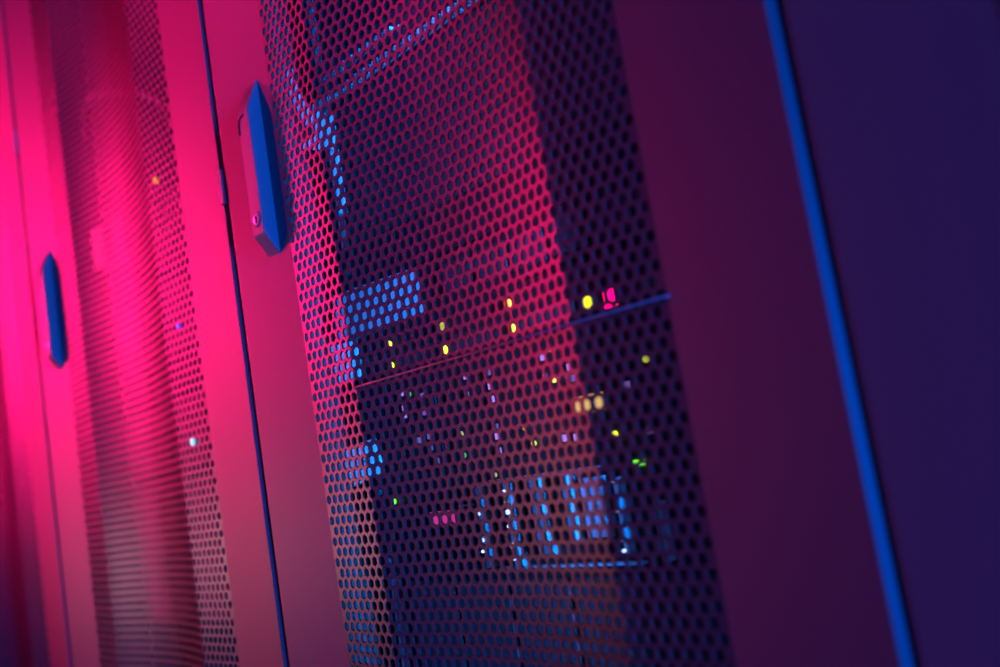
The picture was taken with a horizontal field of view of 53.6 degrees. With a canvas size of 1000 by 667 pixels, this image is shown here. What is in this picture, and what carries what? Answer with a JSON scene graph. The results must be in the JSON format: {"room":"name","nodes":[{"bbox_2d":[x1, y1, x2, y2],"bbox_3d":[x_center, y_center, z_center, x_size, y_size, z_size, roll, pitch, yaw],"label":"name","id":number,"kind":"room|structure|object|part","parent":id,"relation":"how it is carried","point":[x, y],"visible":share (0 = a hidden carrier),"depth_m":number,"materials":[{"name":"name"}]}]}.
{"room":"server room","nodes":[
{"label":"server room","id":0,"kind":"room"},
{"bbox_3d":[-0.242,1.156,0.635,3.100,0.030,5.200,-3,-10,-42],"label":"floor","id":1,"kind":"structure","parent":0,"visible":0},
{"bbox_2d":[0,0,72,666],"bbox_3d":[-0.433,0.307,1.914,1.020,2.010,0.600,-3,-10,-42],"label":"rack","id":2,"kind":"object","parent":1,"relation":"on","point":[34,627],"visible":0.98,"depth_m":1.47,"materials":[{"name":"black metal"}]},
{"bbox_2d":[6,381,30,479],"bbox_3d":[-0.546,0.133,1.871,0.622,0.176,0.478,-3,-10,-42],"label":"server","id":3,"kind":"object","parent":2,"relation":"in","point":[17,381],"visible":0.02,"depth_m":1.75,"materials":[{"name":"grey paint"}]},
{"bbox_3d":[-0.884,0.365,1.832,0.036,1.900,0.011,-3,-10,-42],"label":"mounting rail","id":4,"kind":"part","parent":2,"relation":"part of","materials":[{"name":"metal"}]},
{"bbox_3d":[-0.610,0.354,2.144,0.970,1.950,0.004,-3,-10,-42],"label":"panel","id":5,"kind":"part","parent":2,"relation":"part of","materials":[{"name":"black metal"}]},
{"bbox_3d":[-0.802,0.316,1.591,0.015,1.729,0.399,-3,-10,-42],"label":"perforated panel","id":6,"kind":"part","parent":2,"relation":"part of","materials":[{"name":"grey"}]},
{"bbox_2d":[3,0,289,666],"bbox_3d":[-0.043,0.187,1.472,1.020,2.010,0.600,-3,-10,-42],"label":"door","id":7,"kind":"structure","parent":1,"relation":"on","point":[62,53],"depth_m":1.16,"materials":[{"name":"black metal"}]},
{"bbox_3d":[-0.612,-0.031,1.343,0.014,0.165,0.021,-3,-10,-42],"label":"handle","id":8,"kind":"part","parent":7,"relation":"part of","materials":[{"name":"grey plastic"}]},
{"bbox_3d":[-0.562,0.252,1.391,0.022,1.950,0.014,-3,-10,-42],"label":"post","id":9,"kind":"part","parent":7,"relation":"part of","materials":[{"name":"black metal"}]},
{"bbox_2d":[81,90,170,138],"bbox_3d":[-0.515,-0.296,1.349,0.008,0.141,0.300,-3,-10,-42],"label":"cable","id":10,"kind":"object","parent":7,"relation":"attached to","point":[105,90],"visible":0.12,"depth_m":1.39,"materials":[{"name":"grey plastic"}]},
{"bbox_3d":[-0.494,0.246,1.391,0.036,1.900,0.011,-3,-10,-42],"label":"mounting rail","id":11,"kind":"part","parent":7,"relation":"part of","materials":[{"name":"silver metal"}]},
{"bbox_2d":[91,178,188,270],"bbox_3d":[-0.192,-0.181,1.450,0.636,0.070,0.478,-3,-10,-42],"label":"server","id":12,"kind":"object","parent":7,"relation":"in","point":[151,178],"visible":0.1,"depth_m":1.33,"materials":[{"name":"grey plastic"}]},
{"bbox_3d":[-0.219,0.235,1.703,0.970,1.950,0.004,-3,-10,-42],"label":"panel","id":13,"kind":"part","parent":7,"relation":"part of","materials":[{"name":"black metal"}]},
{"bbox_2d":[112,271,200,375],"bbox_3d":[-0.164,-0.041,1.437,0.622,0.087,0.478,-3,-10,-42],"label":"server","id":14,"kind":"object","parent":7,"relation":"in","point":[187,271],"visible":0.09,"depth_m":1.29,"materials":[{"name":"grey paint"}]},
{"bbox_2d":[125,392,213,479],"bbox_3d":[-0.140,0.106,1.418,0.622,0.087,0.478,-3,-10,-42],"label":"server","id":15,"kind":"object","parent":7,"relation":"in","point":[204,392],"visible":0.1,"depth_m":1.25,"materials":[{"name":"grey paint"}]},
{"bbox_2d":[131,472,233,622],"bbox_3d":[-0.117,0.247,1.400,0.622,0.179,0.478,-3,-10,-42],"label":"server","id":16,"kind":"object","parent":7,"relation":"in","point":[211,472],"visible":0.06,"depth_m":1.23,"materials":[{"name":"black paint"}]},
{"bbox_2d":[190,438,194,445],"bbox_3d":[-0.320,0.113,1.035,0.006,0.008,0.008,-3,-10,-42],"label":"light","id":17,"kind":"object","parent":7,"relation":"attached to","point":[192,440],"depth_m":1.03,"materials":[{"name":"white"}]},
{"bbox_2d":[202,0,917,666],"bbox_3d":[0.347,0.068,1.031,1.020,2.010,0.600,-3,-10,-42],"label":"door","id":18,"kind":"structure","parent":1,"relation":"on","point":[802,554],"depth_m":0.63,"materials":[{"name":"black metal"}]},
{"bbox_3d":[-0.222,-0.150,0.901,0.014,0.165,0.021,-3,-10,-42],"label":"handle","id":19,"kind":"part","parent":18,"relation":"part of","materials":[{"name":"grey plastic"}]},
{"bbox_3d":[-0.194,-0.230,0.955,0.026,0.056,0.003,-12,-8,21],"label":"arm","id":20,"kind":"part","parent":18,"relation":"part of","materials":[{"name":"grey paint"}]},
{"bbox_3d":[-0.170,-0.185,0.950,0.040,0.153,0.045,-3,-10,-42],"label":"cable bracket","id":21,"kind":"part","parent":18,"relation":"part of","materials":[{"name":"metal"}]},
{"bbox_3d":[-0.174,-0.192,0.944,0.042,0.044,0.003,-12,-8,21],"label":"pivot plate","id":22,"kind":"part","parent":18,"relation":"part of","materials":[{"name":"grey paint"}]},
{"bbox_3d":[-0.140,0.028,0.926,0.032,0.038,0.032,-3,-10,-42],"label":"rail bracket","id":23,"kind":"part","parent":18,"relation":"part of","materials":[{"name":"metal"}]},
{"bbox_2d":[318,0,401,57],"bbox_3d":[0.191,-0.390,1.026,0.618,0.133,0.444,-3,-10,-42],"label":"server","id":24,"kind":"object","parent":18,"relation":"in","point":[374,3],"visible":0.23,"depth_m":0.95,"materials":[{"name":"black paint"}]},
{"bbox_3d":[-0.103,0.126,0.949,0.036,1.900,0.011,-3,-10,-42],"label":"mounting rail","id":25,"kind":"part","parent":18,"relation":"part of","materials":[{"name":"silver metal"}]},
{"bbox_3d":[-0.122,0.119,0.912,0.034,0.041,0.040,-3,-10,-42],"label":"rail bracket","id":26,"kind":"part","parent":18,"relation":"part of","materials":[{"name":"metal"}]},
{"bbox_2d":[312,0,489,110],"bbox_3d":[0.200,-0.300,1.010,0.631,0.043,0.478,-3,-10,-42],"label":"panel","id":27,"kind":"object","parent":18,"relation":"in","point":[328,98],"visible":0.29,"depth_m":0.89,"materials":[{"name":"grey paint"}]},
{"bbox_2d":[362,331,572,398],"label":"holes","id":28,"kind":"object","parent":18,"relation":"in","point":[570,337],"depth_m":0.82,"materials":[{"name":"black paint"}]},
{"bbox_2d":[365,359,577,420],"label":"holes","id":29,"kind":"object","parent":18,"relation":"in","point":[566,367],"depth_m":0.81,"materials":[{"name":"black paint"}]},
{"bbox_2d":[366,343,580,407],"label":"holes","id":30,"kind":"object","parent":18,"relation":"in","point":[577,347],"depth_m":0.81,"materials":[{"name":"black paint"}]},
{"bbox_2d":[368,387,582,440],"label":"holes","id":31,"kind":"object","parent":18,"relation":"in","point":[553,399],"depth_m":0.81,"materials":[{"name":"black paint"}]},
{"bbox_2d":[369,371,584,430],"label":"holes","id":32,"kind":"object","parent":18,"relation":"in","point":[582,375],"depth_m":0.81,"materials":[{"name":"black paint"}]},
{"bbox_3d":[0.172,0.116,1.261,0.970,1.950,0.004,-3,-10,-42],"label":"panel","id":33,"kind":"part","parent":18,"relation":"part of","materials":[{"name":"black metal"}]},
{"bbox_2d":[333,0,627,243],"bbox_3d":[0.220,-0.207,1.003,0.618,0.138,0.444,-3,-10,-42],"label":"server","id":34,"kind":"object","parent":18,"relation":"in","point":[608,6],"visible":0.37,"depth_m":0.80,"materials":[{"name":"grey paint"}]},
{"bbox_2d":[381,415,586,461],"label":"switch","id":35,"kind":"object","parent":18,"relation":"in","point":[584,418],"depth_m":0.80,"materials":[{"name":"black paint"}]},
{"bbox_2d":[381,399,589,450],"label":"holes","id":36,"kind":"object","parent":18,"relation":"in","point":[587,404],"depth_m":0.81,"materials":[{"name":"black paint"}]},
{"bbox_2d":[385,428,594,472],"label":"switch","id":37,"kind":"object","parent":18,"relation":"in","point":[591,431],"depth_m":0.80,"materials":[{"name":"black paint"}]},
{"bbox_2d":[343,114,640,290],"bbox_3d":[0.007,-0.106,0.787,0.014,0.042,0.478,-3,-10,-42],"label":"server","id":38,"kind":"object","parent":18,"relation":"attached to","point":[629,119],"visible":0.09,"depth_m":0.78,"materials":[{"name":"black paint"}]},
{"bbox_2d":[333,172,653,339],"bbox_3d":[0.234,-0.074,0.980,0.638,0.043,0.479,-3,-10,-42],"label":"server","id":39,"kind":"object","parent":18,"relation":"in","point":[639,177],"visible":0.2,"depth_m":0.77,"materials":[{"name":"black paint"}]},
{"bbox_2d":[442,255,473,296],"bbox_3d":[-0.036,-0.048,0.830,0.002,0.027,0.038,-3,-10,-42],"label":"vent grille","id":40,"kind":"object","parent":39,"relation":"attached to","point":[445,262],"depth_m":0.83,"materials":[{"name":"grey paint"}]},
{"bbox_2d":[474,240,508,283],"bbox_3d":[-0.007,-0.057,0.798,0.002,0.027,0.038,-3,-10,-42],"label":"vent grille","id":41,"kind":"object","parent":39,"relation":"attached to","point":[501,251],"depth_m":0.80,"materials":[{"name":"metal"}]},
{"bbox_2d":[509,229,546,270],"bbox_3d":[0.021,-0.066,0.766,0.002,0.027,0.038,-3,-10,-42],"label":"vent grille","id":42,"kind":"object","parent":39,"relation":"attached to","point":[539,263],"depth_m":0.76,"materials":[{"name":"metal"}]},
{"bbox_2d":[549,211,588,256],"bbox_3d":[0.050,-0.074,0.733,0.002,0.027,0.038,-3,-10,-42],"label":"vent grille","id":43,"kind":"object","parent":39,"relation":"attached to","point":[581,230],"depth_m":0.73,"materials":[{"name":"black metal"}]},
{"bbox_2d":[591,194,632,239],"bbox_3d":[0.078,-0.083,0.701,0.002,0.027,0.038,-3,-10,-42],"label":"vent grille","id":44,"kind":"object","parent":39,"relation":"attached to","point":[622,199],"depth_m":0.70,"materials":[{"name":"black metal"}]},
{"bbox_2d":[633,188,648,224],"bbox_3d":[0.107,-0.092,0.669,0.002,0.027,0.038,-3,-10,-42],"label":"vent grille","id":45,"kind":"object","parent":39,"relation":"attached to","point":[645,205],"depth_m":0.68,"materials":[{"name":"black metal"}]},
{"bbox_3d":[-0.021,0.077,0.708,0.015,1.729,0.399,-3,-10,-42],"label":"perforated panel","id":46,"kind":"part","parent":18,"relation":"part of","materials":[{"name":"grey metal"}]},
{"bbox_2d":[357,234,664,383],"bbox_3d":[0.247,-0.031,0.978,0.624,0.043,0.478,-3,-10,-42],"label":"server","id":47,"kind":"object","parent":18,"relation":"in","point":[646,253],"visible":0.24,"depth_m":0.77,"materials":[{"name":"black paint"}]},
{"bbox_2d":[440,322,444,330],"bbox_3d":[-0.050,-0.006,0.845,0.003,0.008,0.008,-3,-10,-42],"label":"indicator light","id":48,"kind":"object","parent":47,"relation":"on","point":[442,327],"depth_m":0.84,"materials":[{"name":"yellow plastic"}]},
{"bbox_2d":[443,345,447,353],"bbox_3d":[-0.048,0.014,0.844,0.003,0.008,0.008,-3,-10,-42],"label":"indicator light","id":49,"kind":"object","parent":47,"relation":"on","point":[445,347],"depth_m":0.84,"materials":[{"name":"yellow plastic"}]},
{"bbox_2d":[584,296,590,307],"bbox_3d":[0.063,-0.022,0.718,0.003,0.011,0.011,-3,-10,-42],"label":"indicator light","id":50,"kind":"object","parent":47,"relation":"attached to","point":[587,301],"depth_m":0.72,"materials":[{"name":"yellow plastic"}]},
{"bbox_2d":[602,289,617,308],"bbox_3d":[0.078,-0.025,0.704,0.003,0.013,0.012,-3,-10,-42],"label":"light","id":51,"kind":"object","parent":47,"relation":"on","point":[612,293],"depth_m":0.70,"materials":[{"name":"pink plastic"}]},
{"bbox_2d":[374,429,711,573],"bbox_3d":[0.269,0.122,0.956,0.632,0.088,0.478,-3,-10,-42],"label":"chassis","id":52,"kind":"object","parent":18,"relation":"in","point":[689,447],"visible":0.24,"depth_m":0.75,"materials":[{"name":"black paint"}]},
{"bbox_3d":[-0.050,0.160,0.857,0.004,0.012,0.032,-3,-10,-42],"label":"name plate","id":53,"kind":"part","parent":52,"relation":"part of","materials":[{"name":"pink plastic"}]},
{"bbox_3d":[-0.011,0.157,0.808,0.010,0.067,0.007,-3,-10,-42],"label":"drive handle","id":54,"kind":"part","parent":52,"relation":"part of","materials":[{"name":"grey"}]},
{"bbox_3d":[0.013,0.150,0.782,0.010,0.068,0.008,-3,-10,-42],"label":"drive handle","id":55,"kind":"part","parent":52,"relation":"part of","materials":[{"name":"grey"}]},
{"bbox_3d":[0.033,0.140,0.759,0.010,0.063,0.013,-3,-10,-42],"label":"drive handle","id":56,"kind":"part","parent":52,"relation":"part of","materials":[{"name":"grey"}]},
{"bbox_3d":[0.030,0.109,0.762,0.006,0.002,0.133,-3,-10,-42],"label":"trim","id":57,"kind":"part","parent":52,"relation":"part of","materials":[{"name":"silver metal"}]},
{"bbox_3d":[0.054,0.129,0.735,0.010,0.054,0.008,-3,-10,-42],"label":"drive handle","id":58,"kind":"part","parent":52,"relation":"part of","materials":[{"name":"grey"}]},
{"bbox_3d":[0.052,0.174,0.741,0.006,0.002,0.150,-3,-10,-42],"label":"trim","id":59,"kind":"part","parent":52,"relation":"part of","materials":[{"name":"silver metal"}]},
{"bbox_3d":[0.088,0.128,0.697,0.010,0.054,0.004,-3,-10,-42],"label":"drive handle","id":60,"kind":"part","parent":52,"relation":"part of","materials":[{"name":"grey"}]},
{"bbox_3d":[0.111,0.134,0.671,0.010,0.041,0.005,-3,-10,-42],"label":"drive handle","id":61,"kind":"part","parent":52,"relation":"part of","materials":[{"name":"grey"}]},
{"bbox_2d":[562,434,566,441],"bbox_3d":[0.049,0.079,0.743,0.003,0.005,0.004,-3,-10,-42],"label":"light","id":62,"kind":"object","parent":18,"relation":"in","point":[564,437],"depth_m":0.74,"materials":[{"name":"purple plastic"}]},
{"bbox_2d":[402,562,730,666],"bbox_3d":[0.288,0.210,0.950,0.619,0.088,0.444,-3,-10,-42],"label":"server","id":63,"kind":"object","parent":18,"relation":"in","point":[708,590],"visible":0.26,"depth_m":0.74,"materials":[{"name":"black paint"}]},
{"bbox_2d":[570,374,574,381],"bbox_3d":[0.054,0.033,0.735,0.003,0.005,0.004,-3,-10,-42],"label":"light","id":64,"kind":"object","parent":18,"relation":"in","point":[572,376],"depth_m":0.73,"materials":[{"name":"purple plastic"}]},
{"bbox_2d":[613,317,621,328],"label":"hole","id":65,"kind":"object","parent":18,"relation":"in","point":[617,322],"depth_m":0.70,"materials":[{"name":"black paint"}]},
{"bbox_2d":[620,391,627,402],"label":"hole","id":66,"kind":"object","parent":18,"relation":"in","point":[623,396],"depth_m":0.70,"materials":[{"name":"black paint"}]},
{"bbox_2d":[622,330,630,341],"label":"hole","id":67,"kind":"object","parent":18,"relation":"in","point":[626,334],"depth_m":0.69,"materials":[{"name":"black paint"}]},
{"bbox_2d":[624,375,631,386],"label":"hole","id":68,"kind":"object","parent":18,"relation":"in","point":[627,380],"depth_m":0.69,"materials":[{"name":"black paint"}]},
{"bbox_2d":[625,421,632,432],"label":"hole","id":69,"kind":"object","parent":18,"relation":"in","point":[629,426],"depth_m":0.70,"materials":[{"name":"black paint"}]},
{"bbox_2d":[626,314,634,325],"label":"hole","id":70,"kind":"object","parent":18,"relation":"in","point":[630,318],"depth_m":0.69,"materials":[{"name":"black paint"}]},
{"bbox_2d":[628,359,635,370],"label":"hole","id":71,"kind":"object","parent":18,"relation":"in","point":[631,364],"depth_m":0.69,"materials":[{"name":"black paint"}]},
{"bbox_2d":[629,405,636,416],"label":"hole","id":72,"kind":"object","parent":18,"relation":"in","point":[632,409],"depth_m":0.69,"materials":[{"name":"black paint"}]},
{"bbox_2d":[631,343,639,354],"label":"hole","id":73,"kind":"object","parent":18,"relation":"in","point":[635,347],"depth_m":0.69,"materials":[{"name":"black paint"}]},
{"bbox_2d":[633,389,640,400],"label":"hole","id":74,"kind":"object","parent":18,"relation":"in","point":[636,393],"depth_m":0.69,"materials":[{"name":"black paint"}]},
{"bbox_2d":[635,327,643,338],"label":"hole","id":75,"kind":"object","parent":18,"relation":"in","point":[639,331],"depth_m":0.69,"materials":[{"name":"black paint"}]},
{"bbox_2d":[637,372,644,384],"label":"hole","id":76,"kind":"object","parent":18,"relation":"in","point":[640,377],"depth_m":0.69,"materials":[{"name":"black paint"}]},
{"bbox_2d":[638,418,646,430],"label":"hole","id":77,"kind":"object","parent":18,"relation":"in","point":[642,423],"depth_m":0.69,"materials":[{"name":"black paint"}]},
{"bbox_2d":[639,310,647,321],"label":"hole","id":78,"kind":"object","parent":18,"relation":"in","point":[643,314],"depth_m":0.68,"materials":[{"name":"black paint"}]},
{"bbox_2d":[641,356,648,367],"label":"hole","id":79,"kind":"object","parent":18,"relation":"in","point":[644,361],"depth_m":0.68,"materials":[{"name":"black paint"}]},
{"bbox_2d":[642,356,648,361],"bbox_3d":[0.100,0.018,0.679,0.003,0.004,0.004,-3,-10,-42],"label":"indicator light","id":80,"kind":"object","parent":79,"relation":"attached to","point":[645,359],"depth_m":0.68,"materials":[{"name":"yellow plastic"}]},
{"bbox_2d":[642,402,650,414],"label":"hole","id":81,"kind":"object","parent":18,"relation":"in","point":[646,406],"depth_m":0.68,"materials":[{"name":"black paint"}]},
{"bbox_2d":[645,340,652,351],"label":"hole","id":82,"kind":"object","parent":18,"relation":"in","point":[648,344],"depth_m":0.68,"materials":[{"name":"black paint"}]},
{"bbox_2d":[646,386,654,397],"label":"hole","id":83,"kind":"object","parent":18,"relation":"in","point":[650,390],"depth_m":0.68,"materials":[{"name":"black paint"}]},
{"bbox_2d":[649,323,657,334],"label":"hole","id":84,"kind":"object","parent":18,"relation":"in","point":[653,327],"depth_m":0.68,"materials":[{"name":"black paint"}]},
{"bbox_2d":[650,369,658,381],"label":"hole","id":85,"kind":"object","parent":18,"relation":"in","point":[654,375],"depth_m":0.68,"materials":[{"name":"black paint"}]},
{"bbox_2d":[653,306,661,318],"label":"hole","id":86,"kind":"object","parent":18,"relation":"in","point":[657,313],"depth_m":0.67,"materials":[{"name":"black paint"}]},
{"bbox_2d":[654,353,662,364],"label":"hole","id":87,"kind":"object","parent":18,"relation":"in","point":[658,358],"depth_m":0.67,"materials":[{"name":"black paint"}]},
{"bbox_2d":[656,400,664,411],"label":"hole","id":88,"kind":"object","parent":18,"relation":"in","point":[659,404],"depth_m":0.67,"materials":[{"name":"black paint"}]},
{"bbox_2d":[658,336,666,348],"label":"hole","id":89,"kind":"object","parent":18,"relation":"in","point":[662,341],"depth_m":0.67,"materials":[{"name":"black paint"}]},
{"bbox_2d":[660,383,668,394],"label":"hole","id":90,"kind":"object","parent":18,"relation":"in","point":[664,390],"depth_m":0.67,"materials":[{"name":"black paint"}]},
{"bbox_2d":[662,319,671,331],"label":"hole","id":91,"kind":"object","parent":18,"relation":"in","point":[666,324],"depth_m":0.67,"materials":[{"name":"black paint"}]},
{"bbox_2d":[668,349,676,361],"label":"hole","id":92,"kind":"object","parent":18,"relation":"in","point":[672,355],"depth_m":0.67,"materials":[{"name":"black paint"}]},
{"bbox_2d":[669,397,678,408],"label":"hole","id":93,"kind":"object","parent":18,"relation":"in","point":[673,401],"depth_m":0.67,"materials":[{"name":"black paint"}]},
{"bbox_2d":[674,380,682,392],"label":"hole","id":94,"kind":"object","parent":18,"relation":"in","point":[678,387],"depth_m":0.66,"materials":[{"name":"black paint"}]},
{"bbox_2d":[679,411,688,423],"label":"hole","id":95,"kind":"object","parent":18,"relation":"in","point":[683,415],"depth_m":0.66,"materials":[{"name":"black paint"}]},
{"bbox_2d":[780,0,999,666],"bbox_3d":[0.739,-0.051,0.592,1.020,2.010,0.600,-3,-10,-42],"label":"panel","id":96,"kind":"object","parent":1,"relation":"on","point":[900,99],"visible":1,"depth_m":0.46,"materials":[{"name":"black metal"}]},
{"bbox_3d":[0.371,-0.042,0.269,0.015,1.729,0.399,-3,-10,-42],"label":"perforated panel","id":97,"kind":"part","parent":96,"relation":"part of","materials":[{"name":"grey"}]}
]}

